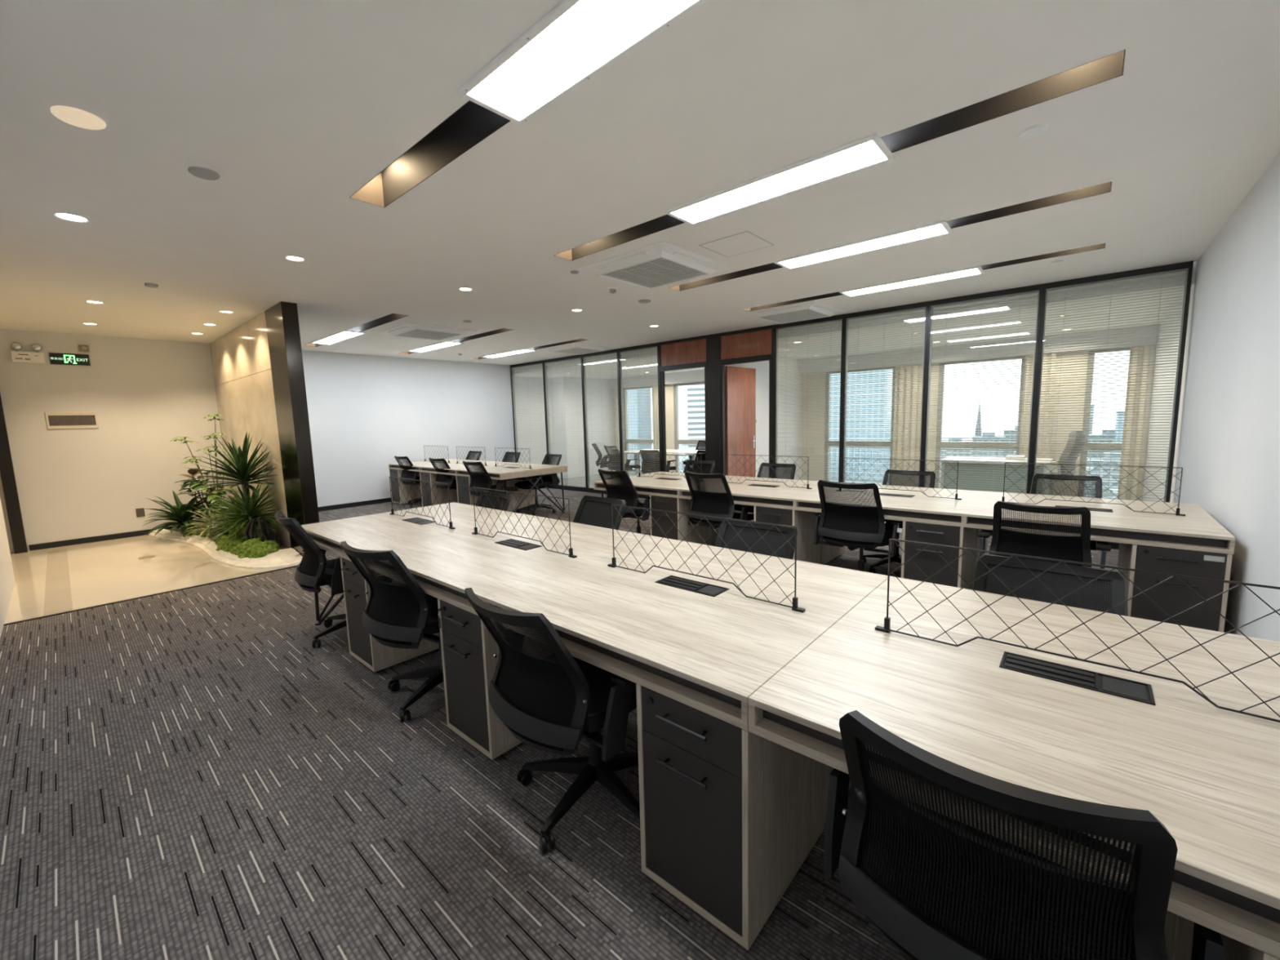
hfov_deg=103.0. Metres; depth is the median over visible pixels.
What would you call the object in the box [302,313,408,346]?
ceiling slot
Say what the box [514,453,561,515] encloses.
office chair
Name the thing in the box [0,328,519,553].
wall
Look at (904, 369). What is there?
curtain
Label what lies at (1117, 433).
office tower
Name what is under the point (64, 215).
recessed light
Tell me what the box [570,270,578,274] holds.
ceiling speaker
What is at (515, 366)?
window
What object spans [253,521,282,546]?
rock
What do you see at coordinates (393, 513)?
screen
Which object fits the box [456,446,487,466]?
screen
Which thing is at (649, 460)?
office chair
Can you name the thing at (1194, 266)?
ceiling
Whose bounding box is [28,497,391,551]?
baseboard
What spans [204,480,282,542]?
shrub
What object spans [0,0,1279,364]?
ceiling
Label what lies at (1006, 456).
paper stack
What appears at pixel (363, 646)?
base cabinet
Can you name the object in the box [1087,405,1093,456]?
apartment building
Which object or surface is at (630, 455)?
apartment building
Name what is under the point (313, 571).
office chair
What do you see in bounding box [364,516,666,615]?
desk
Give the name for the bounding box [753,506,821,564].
base cabinet
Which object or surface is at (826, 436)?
window
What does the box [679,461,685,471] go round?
apartment building
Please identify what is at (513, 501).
base cabinet
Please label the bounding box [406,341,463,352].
ceiling light panel
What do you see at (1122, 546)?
base cabinet
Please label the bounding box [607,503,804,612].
screen
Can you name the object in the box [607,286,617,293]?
smoke detector
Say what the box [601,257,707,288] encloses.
grille
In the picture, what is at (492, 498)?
office chair
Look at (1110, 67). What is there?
ceiling slot
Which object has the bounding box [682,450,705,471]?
office chair
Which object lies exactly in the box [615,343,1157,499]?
wall window
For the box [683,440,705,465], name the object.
office chair
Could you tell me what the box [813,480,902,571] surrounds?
office chair
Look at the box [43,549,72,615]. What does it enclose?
trim
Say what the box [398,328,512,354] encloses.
ceiling slot
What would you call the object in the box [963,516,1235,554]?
shelf
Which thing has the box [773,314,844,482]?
blinds
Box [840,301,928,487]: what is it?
window blind
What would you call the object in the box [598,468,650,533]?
office chair
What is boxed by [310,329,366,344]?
ceiling light panel
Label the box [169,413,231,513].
plant
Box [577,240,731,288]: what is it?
air conditioner
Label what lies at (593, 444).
office chair
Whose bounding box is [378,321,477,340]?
air conditioner
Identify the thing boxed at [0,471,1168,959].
floor
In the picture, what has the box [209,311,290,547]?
wall
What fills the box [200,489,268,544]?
shrub
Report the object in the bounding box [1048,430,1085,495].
chair
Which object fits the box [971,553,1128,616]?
office chair
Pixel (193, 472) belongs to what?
rubber plant
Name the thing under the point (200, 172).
ceiling speaker
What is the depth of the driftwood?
5.79 m
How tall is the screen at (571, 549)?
0.307 m
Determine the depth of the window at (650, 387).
13.95 m
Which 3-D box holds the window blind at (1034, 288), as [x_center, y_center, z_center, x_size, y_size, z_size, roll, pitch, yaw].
[3.905,-0.736,5.905,1.071,2.756,0.070,4,9,41]
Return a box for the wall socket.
[135,507,145,516]
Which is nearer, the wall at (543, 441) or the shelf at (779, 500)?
the shelf at (779, 500)
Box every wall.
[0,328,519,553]
[0,497,15,638]
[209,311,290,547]
[515,376,554,479]
[550,376,616,478]
[1142,151,1279,641]
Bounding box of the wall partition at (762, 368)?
[724,357,802,479]
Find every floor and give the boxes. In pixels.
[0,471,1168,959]
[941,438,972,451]
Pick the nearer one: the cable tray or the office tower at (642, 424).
the cable tray
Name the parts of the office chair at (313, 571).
backrest frame, seat, armrest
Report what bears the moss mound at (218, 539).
on the planting bed
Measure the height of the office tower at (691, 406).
139.500 m
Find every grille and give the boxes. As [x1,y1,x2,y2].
[395,328,460,340]
[553,347,601,354]
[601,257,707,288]
[759,308,828,323]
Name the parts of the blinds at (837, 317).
ladder cord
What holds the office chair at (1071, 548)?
on the floor at (184, 775)
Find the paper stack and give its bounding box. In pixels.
[1004,455,1025,459]
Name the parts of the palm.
crown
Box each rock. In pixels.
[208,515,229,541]
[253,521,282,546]
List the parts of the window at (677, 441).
railing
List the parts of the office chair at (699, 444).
backrest frame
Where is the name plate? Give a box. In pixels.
[1203,555,1225,562]
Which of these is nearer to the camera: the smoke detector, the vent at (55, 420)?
the smoke detector
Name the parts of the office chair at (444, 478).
seat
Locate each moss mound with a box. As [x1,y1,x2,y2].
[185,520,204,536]
[199,522,210,537]
[214,533,228,545]
[215,531,247,551]
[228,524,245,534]
[229,536,280,558]
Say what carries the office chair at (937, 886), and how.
on the floor at (184, 775)
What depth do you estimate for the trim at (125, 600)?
4.51 m
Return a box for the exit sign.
[48,351,91,366]
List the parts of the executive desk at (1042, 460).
panel, panel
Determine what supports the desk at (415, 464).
on the base cabinet at (393, 473)
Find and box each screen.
[389,476,455,528]
[423,445,449,462]
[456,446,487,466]
[471,486,577,558]
[494,447,531,469]
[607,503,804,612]
[636,451,702,479]
[724,453,812,488]
[839,457,961,499]
[875,538,1279,722]
[1001,462,1185,515]
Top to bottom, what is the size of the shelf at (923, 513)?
0.075 m
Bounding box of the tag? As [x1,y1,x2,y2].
[897,523,902,533]
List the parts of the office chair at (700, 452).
backrest frame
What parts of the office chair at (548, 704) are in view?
armrest, backrest frame, seat, armrest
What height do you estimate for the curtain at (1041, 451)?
2.420 m
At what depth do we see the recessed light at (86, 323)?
6.04 m
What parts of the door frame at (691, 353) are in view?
transom panel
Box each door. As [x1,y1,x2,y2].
[0,392,27,553]
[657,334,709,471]
[718,324,773,478]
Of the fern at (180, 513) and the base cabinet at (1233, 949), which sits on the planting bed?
the fern at (180, 513)
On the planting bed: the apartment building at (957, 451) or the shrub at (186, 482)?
the shrub at (186, 482)
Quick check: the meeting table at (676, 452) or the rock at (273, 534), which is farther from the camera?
the meeting table at (676, 452)
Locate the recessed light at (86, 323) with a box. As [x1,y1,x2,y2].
[81,322,97,324]
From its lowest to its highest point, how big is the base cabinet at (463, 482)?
0.655 m
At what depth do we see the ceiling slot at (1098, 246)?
4.64 m
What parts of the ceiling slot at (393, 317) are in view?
panel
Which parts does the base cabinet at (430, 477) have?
panel, drawer, door, panel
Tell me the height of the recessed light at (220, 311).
0.008 m
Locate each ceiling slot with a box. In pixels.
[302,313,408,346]
[349,100,510,207]
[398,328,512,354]
[471,338,589,359]
[554,49,1125,260]
[668,182,1111,291]
[744,243,1105,311]
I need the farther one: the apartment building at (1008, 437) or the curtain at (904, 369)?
the apartment building at (1008, 437)
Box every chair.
[274,511,346,648]
[340,541,444,722]
[394,455,422,506]
[428,457,457,489]
[462,461,518,495]
[464,587,639,853]
[465,450,481,460]
[475,491,511,511]
[502,451,520,462]
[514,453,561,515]
[573,494,626,529]
[591,443,612,480]
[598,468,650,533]
[604,444,640,471]
[640,449,675,474]
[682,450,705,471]
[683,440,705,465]
[683,459,715,473]
[684,471,754,528]
[714,517,797,559]
[734,462,795,512]
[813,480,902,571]
[823,710,1223,959]
[862,469,935,573]
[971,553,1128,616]
[977,501,1111,599]
[1009,473,1111,605]
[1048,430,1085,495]
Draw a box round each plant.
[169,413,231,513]
[177,468,204,514]
[181,502,229,539]
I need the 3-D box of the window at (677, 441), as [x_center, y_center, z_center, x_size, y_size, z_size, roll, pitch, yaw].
[1.476,-1.251,12.585,1.331,2.280,0.322,4,9,41]
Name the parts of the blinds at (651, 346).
ladder cord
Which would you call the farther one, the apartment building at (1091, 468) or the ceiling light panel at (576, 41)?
the apartment building at (1091, 468)
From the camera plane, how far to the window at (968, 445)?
8.83 m
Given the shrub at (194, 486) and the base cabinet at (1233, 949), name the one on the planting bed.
the shrub at (194, 486)
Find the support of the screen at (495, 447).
on the desk at (513, 471)
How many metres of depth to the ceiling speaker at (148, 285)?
4.49 m
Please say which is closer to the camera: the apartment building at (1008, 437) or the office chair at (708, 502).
the office chair at (708, 502)
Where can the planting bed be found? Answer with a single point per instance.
(285, 557)
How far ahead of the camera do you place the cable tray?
7.70 m
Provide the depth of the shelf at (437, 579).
2.42 m
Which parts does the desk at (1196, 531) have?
box lid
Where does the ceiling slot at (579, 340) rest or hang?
attached to the ceiling at (295, 106)
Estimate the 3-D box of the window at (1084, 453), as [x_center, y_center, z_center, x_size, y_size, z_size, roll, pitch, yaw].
[7.135,-0.814,7.660,0.721,2.280,0.322,4,9,41]
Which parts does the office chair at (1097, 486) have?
backrest frame, seat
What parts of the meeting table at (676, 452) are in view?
leg frame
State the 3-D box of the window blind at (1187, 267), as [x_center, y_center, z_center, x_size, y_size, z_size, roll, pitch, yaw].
[4.715,-0.673,5.199,1.082,2.756,0.070,4,9,41]
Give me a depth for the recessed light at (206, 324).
6.27 m
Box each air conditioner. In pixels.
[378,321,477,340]
[540,342,614,355]
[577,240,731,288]
[742,300,844,324]
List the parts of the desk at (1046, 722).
box lid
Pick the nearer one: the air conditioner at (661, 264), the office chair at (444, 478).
the air conditioner at (661, 264)
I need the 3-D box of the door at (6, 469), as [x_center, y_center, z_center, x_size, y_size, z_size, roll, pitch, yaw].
[-7.069,-0.401,5.586,2.045,2.755,0.105,4,9,41]
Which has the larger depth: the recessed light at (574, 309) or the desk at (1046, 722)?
the recessed light at (574, 309)
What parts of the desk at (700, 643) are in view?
box lid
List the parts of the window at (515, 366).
ladder cord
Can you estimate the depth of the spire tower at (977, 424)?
510.21 m
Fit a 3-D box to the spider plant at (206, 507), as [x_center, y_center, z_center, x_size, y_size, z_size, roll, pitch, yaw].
[-5.591,0.527,6.658,0.661,0.469,0.633,4,9,41]
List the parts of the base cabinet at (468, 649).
panel, handle, handle, drawer, door, board, panel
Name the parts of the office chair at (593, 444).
backrest frame, armrest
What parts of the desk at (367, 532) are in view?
box lid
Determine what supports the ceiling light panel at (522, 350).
attached to the ceiling at (295, 106)
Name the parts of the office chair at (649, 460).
backrest frame, armrest, seat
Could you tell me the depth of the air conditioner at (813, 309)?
6.34 m
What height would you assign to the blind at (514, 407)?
2.499 m
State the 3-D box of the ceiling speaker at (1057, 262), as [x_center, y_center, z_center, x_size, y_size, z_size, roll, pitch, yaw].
[3.752,-1.954,4.575,0.100,0.013,0.100,4,9,41]
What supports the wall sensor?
attached to the wall at (364, 411)
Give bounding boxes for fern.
[142,490,212,537]
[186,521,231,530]
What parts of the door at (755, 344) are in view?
transom panel, handle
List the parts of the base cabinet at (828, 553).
board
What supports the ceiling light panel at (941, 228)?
attached to the ceiling at (295, 106)
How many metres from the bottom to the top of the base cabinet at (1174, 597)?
0.655 m
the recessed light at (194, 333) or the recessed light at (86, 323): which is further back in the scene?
the recessed light at (194, 333)
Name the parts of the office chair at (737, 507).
seat, backrest frame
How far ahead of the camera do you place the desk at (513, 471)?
7.73 m
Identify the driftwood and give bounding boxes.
[244,516,271,542]
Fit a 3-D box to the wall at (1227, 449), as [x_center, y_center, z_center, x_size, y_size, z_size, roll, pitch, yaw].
[3.851,-0.610,3.188,0.200,3.156,11.090,4,9,41]
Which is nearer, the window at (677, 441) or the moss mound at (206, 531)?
the moss mound at (206, 531)
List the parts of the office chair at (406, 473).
backrest frame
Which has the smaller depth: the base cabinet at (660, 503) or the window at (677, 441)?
the base cabinet at (660, 503)
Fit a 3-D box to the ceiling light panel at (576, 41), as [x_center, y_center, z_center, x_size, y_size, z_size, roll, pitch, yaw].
[-0.143,-1.503,1.700,1.270,0.015,0.304,4,9,41]
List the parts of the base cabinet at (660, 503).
panel, drawer, door, panel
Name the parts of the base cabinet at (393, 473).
drawer, door, panel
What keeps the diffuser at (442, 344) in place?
attached to the ceiling light panel at (445, 344)
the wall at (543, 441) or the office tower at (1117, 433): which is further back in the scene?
the office tower at (1117, 433)
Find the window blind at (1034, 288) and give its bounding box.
[921,284,1043,535]
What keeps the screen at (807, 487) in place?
on the desk at (761, 493)
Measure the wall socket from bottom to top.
0.120 m
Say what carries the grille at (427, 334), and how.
attached to the air conditioner at (411, 330)
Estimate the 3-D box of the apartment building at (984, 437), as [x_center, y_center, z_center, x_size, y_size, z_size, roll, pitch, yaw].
[260.007,-12.325,381.163,20.094,46.731,14.110,3,8,36]
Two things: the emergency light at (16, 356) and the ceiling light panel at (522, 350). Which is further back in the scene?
the ceiling light panel at (522, 350)
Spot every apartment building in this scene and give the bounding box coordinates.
[629,449,642,469]
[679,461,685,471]
[941,438,972,456]
[941,450,948,459]
[971,431,1005,457]
[1003,425,1017,457]
[1084,466,1093,496]
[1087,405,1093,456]
[1087,429,1115,466]
[1087,452,1120,497]
[1109,488,1118,497]
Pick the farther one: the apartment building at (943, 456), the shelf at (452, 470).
the apartment building at (943, 456)
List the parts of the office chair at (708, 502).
armrest, backrest frame, seat, armrest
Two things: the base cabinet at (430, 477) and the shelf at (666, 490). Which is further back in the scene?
the base cabinet at (430, 477)
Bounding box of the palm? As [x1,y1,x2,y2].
[178,431,277,534]
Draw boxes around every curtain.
[613,389,626,463]
[652,385,659,458]
[892,363,919,486]
[1021,351,1056,457]
[1117,343,1155,500]
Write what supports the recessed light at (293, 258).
in the ceiling at (295, 106)
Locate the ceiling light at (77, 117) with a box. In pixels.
[49,105,106,129]
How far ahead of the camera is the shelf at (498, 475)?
7.31 m
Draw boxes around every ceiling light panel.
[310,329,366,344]
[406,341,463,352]
[457,0,710,125]
[481,348,537,358]
[664,133,894,226]
[773,220,953,270]
[839,266,985,297]
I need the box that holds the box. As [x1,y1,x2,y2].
[137,555,155,559]
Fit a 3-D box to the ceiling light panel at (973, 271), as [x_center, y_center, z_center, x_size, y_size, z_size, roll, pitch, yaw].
[2.716,-1.996,5.163,1.270,0.015,0.304,4,9,41]
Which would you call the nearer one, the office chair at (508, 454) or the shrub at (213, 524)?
the shrub at (213, 524)
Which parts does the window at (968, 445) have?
railing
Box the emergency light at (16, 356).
[9,342,44,363]
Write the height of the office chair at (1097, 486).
0.900 m
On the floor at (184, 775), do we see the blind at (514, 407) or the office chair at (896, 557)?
the office chair at (896, 557)
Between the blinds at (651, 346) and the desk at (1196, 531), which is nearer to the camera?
the desk at (1196, 531)
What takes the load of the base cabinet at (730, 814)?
on the floor at (184, 775)
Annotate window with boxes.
[510,360,549,488]
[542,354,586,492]
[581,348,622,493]
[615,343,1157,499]
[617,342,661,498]
[622,386,653,471]
[674,382,705,472]
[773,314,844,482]
[823,366,895,484]
[934,355,1025,488]
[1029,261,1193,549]
[1077,347,1129,499]
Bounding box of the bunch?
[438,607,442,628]
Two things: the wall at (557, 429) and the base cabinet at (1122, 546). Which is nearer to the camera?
the base cabinet at (1122, 546)
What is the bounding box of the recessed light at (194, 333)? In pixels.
[191,332,203,334]
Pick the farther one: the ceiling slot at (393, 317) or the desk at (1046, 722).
the ceiling slot at (393, 317)
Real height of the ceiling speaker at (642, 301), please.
0.013 m
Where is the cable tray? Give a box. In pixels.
[512,475,541,479]
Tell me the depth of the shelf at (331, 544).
3.24 m
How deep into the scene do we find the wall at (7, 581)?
4.54 m
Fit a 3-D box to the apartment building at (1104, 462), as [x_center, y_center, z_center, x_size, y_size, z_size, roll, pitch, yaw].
[221.053,8.150,239.586,17.575,41.868,13.319,5,9,42]
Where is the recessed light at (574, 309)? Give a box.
[571,308,582,311]
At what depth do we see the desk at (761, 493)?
4.81 m
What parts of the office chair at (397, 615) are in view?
backrest frame, seat, armrest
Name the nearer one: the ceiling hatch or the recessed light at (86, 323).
the ceiling hatch
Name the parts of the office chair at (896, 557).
seat, backrest frame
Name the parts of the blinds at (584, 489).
ladder cord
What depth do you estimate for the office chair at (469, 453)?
10.01 m
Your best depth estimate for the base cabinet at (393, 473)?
9.45 m
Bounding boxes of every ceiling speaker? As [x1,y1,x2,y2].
[144,283,158,288]
[187,166,220,180]
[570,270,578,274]
[638,299,650,303]
[1018,124,1048,139]
[1050,260,1064,264]
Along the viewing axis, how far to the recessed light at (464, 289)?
4.95 m
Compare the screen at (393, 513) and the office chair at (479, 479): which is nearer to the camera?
the screen at (393, 513)
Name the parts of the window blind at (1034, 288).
ladder cord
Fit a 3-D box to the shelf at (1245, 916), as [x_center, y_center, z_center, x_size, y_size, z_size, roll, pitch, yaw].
[0.835,0.623,1.003,1.226,0.075,0.300,4,9,41]
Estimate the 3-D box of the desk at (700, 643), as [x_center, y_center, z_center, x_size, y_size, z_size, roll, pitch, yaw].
[0.218,0.519,2.159,1.227,0.155,1.236,4,9,41]
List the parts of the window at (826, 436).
railing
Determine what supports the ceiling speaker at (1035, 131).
attached to the ceiling at (295, 106)
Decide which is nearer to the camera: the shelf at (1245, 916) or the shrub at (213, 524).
the shelf at (1245, 916)
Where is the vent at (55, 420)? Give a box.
[44,412,98,429]
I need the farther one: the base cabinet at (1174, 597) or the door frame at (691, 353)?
the door frame at (691, 353)
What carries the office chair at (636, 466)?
on the floor at (184, 775)
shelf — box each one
[311,537,363,565]
[364,560,478,615]
[418,467,456,475]
[455,471,518,479]
[483,600,748,730]
[552,466,567,473]
[593,483,678,497]
[678,490,795,510]
[748,703,1279,958]
[794,501,964,527]
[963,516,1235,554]
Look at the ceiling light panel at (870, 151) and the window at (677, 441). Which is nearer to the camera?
the ceiling light panel at (870, 151)
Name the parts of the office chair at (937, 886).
armrest, seat, armrest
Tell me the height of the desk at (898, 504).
0.155 m
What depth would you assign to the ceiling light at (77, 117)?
2.09 m
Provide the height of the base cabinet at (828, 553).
0.655 m
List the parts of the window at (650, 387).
railing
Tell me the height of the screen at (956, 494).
0.307 m
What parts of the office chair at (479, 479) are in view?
backrest frame, armrest, seat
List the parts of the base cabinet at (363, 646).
panel, handle, handle, drawer, door, board, panel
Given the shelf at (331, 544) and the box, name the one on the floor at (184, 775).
the box
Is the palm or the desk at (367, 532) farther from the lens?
the palm
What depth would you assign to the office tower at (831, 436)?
198.15 m
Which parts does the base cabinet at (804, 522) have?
panel, handle, drawer, panel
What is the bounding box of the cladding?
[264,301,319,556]
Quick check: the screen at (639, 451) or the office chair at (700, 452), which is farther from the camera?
the office chair at (700, 452)
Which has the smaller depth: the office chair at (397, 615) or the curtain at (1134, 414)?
the office chair at (397, 615)
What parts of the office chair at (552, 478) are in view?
seat, backrest frame, armrest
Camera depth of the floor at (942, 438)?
1107.08 m
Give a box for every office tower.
[627,388,652,449]
[678,383,705,461]
[829,368,893,484]
[1113,411,1124,451]
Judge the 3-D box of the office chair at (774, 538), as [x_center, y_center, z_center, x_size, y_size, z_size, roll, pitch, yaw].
[0.439,0.699,2.553,0.668,0.890,0.734,4,9,37]
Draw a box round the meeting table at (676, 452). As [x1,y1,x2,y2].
[615,448,704,475]
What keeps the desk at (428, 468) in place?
on the base cabinet at (430, 477)
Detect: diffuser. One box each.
[411,342,457,351]
[487,349,533,357]
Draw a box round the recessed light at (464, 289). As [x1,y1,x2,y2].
[458,287,472,291]
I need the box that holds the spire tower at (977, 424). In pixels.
[974,397,982,435]
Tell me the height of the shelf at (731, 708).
0.075 m
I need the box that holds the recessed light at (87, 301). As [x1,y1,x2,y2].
[84,300,104,303]
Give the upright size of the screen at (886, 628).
0.307 m
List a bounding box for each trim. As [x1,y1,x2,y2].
[3,564,297,625]
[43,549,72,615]
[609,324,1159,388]
[707,333,719,473]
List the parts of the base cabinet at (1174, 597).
panel, handle, door, handle, drawer, panel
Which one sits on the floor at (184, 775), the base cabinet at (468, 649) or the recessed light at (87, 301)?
the base cabinet at (468, 649)
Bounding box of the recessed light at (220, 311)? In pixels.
[218,310,234,313]
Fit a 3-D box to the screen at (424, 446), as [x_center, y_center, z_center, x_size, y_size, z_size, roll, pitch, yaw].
[-3.836,-0.489,9.575,0.984,0.307,0.022,4,9,41]
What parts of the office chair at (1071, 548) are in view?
armrest, backrest frame, armrest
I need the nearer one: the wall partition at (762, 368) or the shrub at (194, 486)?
the shrub at (194, 486)
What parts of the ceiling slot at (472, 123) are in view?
panel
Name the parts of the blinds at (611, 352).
ladder cord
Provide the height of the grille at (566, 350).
0.018 m
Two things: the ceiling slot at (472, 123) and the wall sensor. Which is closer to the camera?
the ceiling slot at (472, 123)
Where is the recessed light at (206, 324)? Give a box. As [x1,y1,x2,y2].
[202,323,216,325]
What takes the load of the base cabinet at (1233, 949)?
on the floor at (184, 775)
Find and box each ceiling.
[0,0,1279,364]
[513,261,1196,378]
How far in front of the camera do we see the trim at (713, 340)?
8.18 m
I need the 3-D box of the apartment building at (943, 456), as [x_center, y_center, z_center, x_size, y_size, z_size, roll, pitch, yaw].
[167.286,4.163,286.406,16.963,41.522,13.822,5,9,41]
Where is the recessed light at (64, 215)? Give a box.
[53,211,89,222]
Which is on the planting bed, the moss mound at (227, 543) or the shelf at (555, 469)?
the moss mound at (227, 543)
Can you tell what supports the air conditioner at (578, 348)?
attached to the ceiling at (295, 106)
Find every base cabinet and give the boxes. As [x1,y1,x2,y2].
[340,556,439,672]
[389,468,421,504]
[419,471,457,506]
[437,598,551,759]
[456,475,502,510]
[503,479,535,511]
[635,684,832,950]
[649,495,711,546]
[711,510,741,546]
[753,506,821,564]
[821,537,844,564]
[901,520,977,589]
[974,528,987,567]
[1117,542,1125,572]
[1122,543,1232,632]
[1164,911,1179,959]
[1174,915,1279,959]
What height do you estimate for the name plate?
0.030 m
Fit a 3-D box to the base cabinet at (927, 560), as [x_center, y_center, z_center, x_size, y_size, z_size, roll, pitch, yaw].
[2.277,0.610,3.877,0.382,0.655,0.632,4,9,41]
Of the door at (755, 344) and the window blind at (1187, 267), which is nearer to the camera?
the window blind at (1187, 267)
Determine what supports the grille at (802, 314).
attached to the air conditioner at (813, 309)
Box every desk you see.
[301,502,536,625]
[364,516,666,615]
[388,458,481,471]
[418,460,519,475]
[455,462,567,512]
[481,538,888,730]
[593,471,739,515]
[678,476,846,510]
[748,576,1279,958]
[794,482,990,527]
[939,456,1053,494]
[963,491,1235,554]
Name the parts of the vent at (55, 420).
panel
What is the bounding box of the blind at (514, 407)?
[512,367,546,464]
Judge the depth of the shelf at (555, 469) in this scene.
7.94 m
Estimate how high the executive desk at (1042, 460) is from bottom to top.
0.755 m
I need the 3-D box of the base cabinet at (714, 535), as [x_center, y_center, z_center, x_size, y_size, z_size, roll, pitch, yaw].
[0.876,0.396,5.974,0.382,0.655,0.632,4,9,41]
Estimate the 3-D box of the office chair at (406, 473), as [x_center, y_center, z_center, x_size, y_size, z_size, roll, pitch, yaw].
[-4.004,0.002,9.245,0.668,0.920,0.734,3,8,33]
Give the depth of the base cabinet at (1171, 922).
1.31 m
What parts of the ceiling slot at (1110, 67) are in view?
panel, panel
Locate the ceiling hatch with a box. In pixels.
[698,231,773,257]
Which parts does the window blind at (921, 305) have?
ladder cord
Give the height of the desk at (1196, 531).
0.155 m
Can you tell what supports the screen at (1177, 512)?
on the desk at (1196, 531)
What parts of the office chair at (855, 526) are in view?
armrest, backrest frame, armrest, seat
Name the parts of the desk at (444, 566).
box lid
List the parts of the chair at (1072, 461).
armrest, seat, backrest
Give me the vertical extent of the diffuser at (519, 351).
0.005 m
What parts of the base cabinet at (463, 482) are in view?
panel, drawer, door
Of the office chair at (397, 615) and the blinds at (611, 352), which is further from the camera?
the blinds at (611, 352)
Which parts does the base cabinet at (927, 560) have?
panel, handle, handle, door, drawer, panel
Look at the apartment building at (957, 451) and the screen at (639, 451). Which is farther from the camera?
the apartment building at (957, 451)
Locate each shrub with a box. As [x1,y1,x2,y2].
[174,470,228,522]
[190,479,242,524]
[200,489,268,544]
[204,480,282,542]
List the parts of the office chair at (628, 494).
backrest frame, seat, armrest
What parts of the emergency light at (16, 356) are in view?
lamp glass, lamp glass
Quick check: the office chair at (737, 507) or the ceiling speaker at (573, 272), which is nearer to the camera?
the ceiling speaker at (573, 272)
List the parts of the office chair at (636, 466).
backrest frame, armrest, seat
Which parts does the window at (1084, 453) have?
railing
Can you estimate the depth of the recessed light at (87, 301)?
5.05 m
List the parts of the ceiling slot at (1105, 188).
panel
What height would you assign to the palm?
1.379 m
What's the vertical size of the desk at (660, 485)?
0.765 m
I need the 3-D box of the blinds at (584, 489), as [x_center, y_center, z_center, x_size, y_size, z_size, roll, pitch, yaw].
[-1.557,-1.158,10.658,1.210,2.756,0.070,4,9,41]
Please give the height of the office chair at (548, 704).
0.895 m
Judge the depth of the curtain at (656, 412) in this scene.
13.14 m
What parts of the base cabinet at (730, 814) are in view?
panel, handle, handle, drawer, door, board, panel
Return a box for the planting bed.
[148,527,302,569]
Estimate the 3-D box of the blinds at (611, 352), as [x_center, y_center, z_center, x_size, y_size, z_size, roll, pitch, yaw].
[-0.728,-1.094,9.937,0.990,2.756,0.070,4,9,41]
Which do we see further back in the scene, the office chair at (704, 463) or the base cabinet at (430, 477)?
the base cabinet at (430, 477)
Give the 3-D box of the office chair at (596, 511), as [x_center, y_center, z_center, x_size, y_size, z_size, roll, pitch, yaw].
[-0.460,0.610,3.399,0.668,0.915,0.734,4,9,40]
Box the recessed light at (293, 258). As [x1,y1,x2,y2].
[284,255,305,262]
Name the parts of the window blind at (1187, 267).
ladder cord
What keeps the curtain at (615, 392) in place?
hanging from the wall at (557, 429)
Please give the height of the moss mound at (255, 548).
0.200 m
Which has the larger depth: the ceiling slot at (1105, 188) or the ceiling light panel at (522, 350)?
the ceiling light panel at (522, 350)
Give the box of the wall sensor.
[78,344,89,351]
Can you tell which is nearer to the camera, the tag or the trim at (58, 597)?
the tag
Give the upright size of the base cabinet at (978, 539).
0.655 m

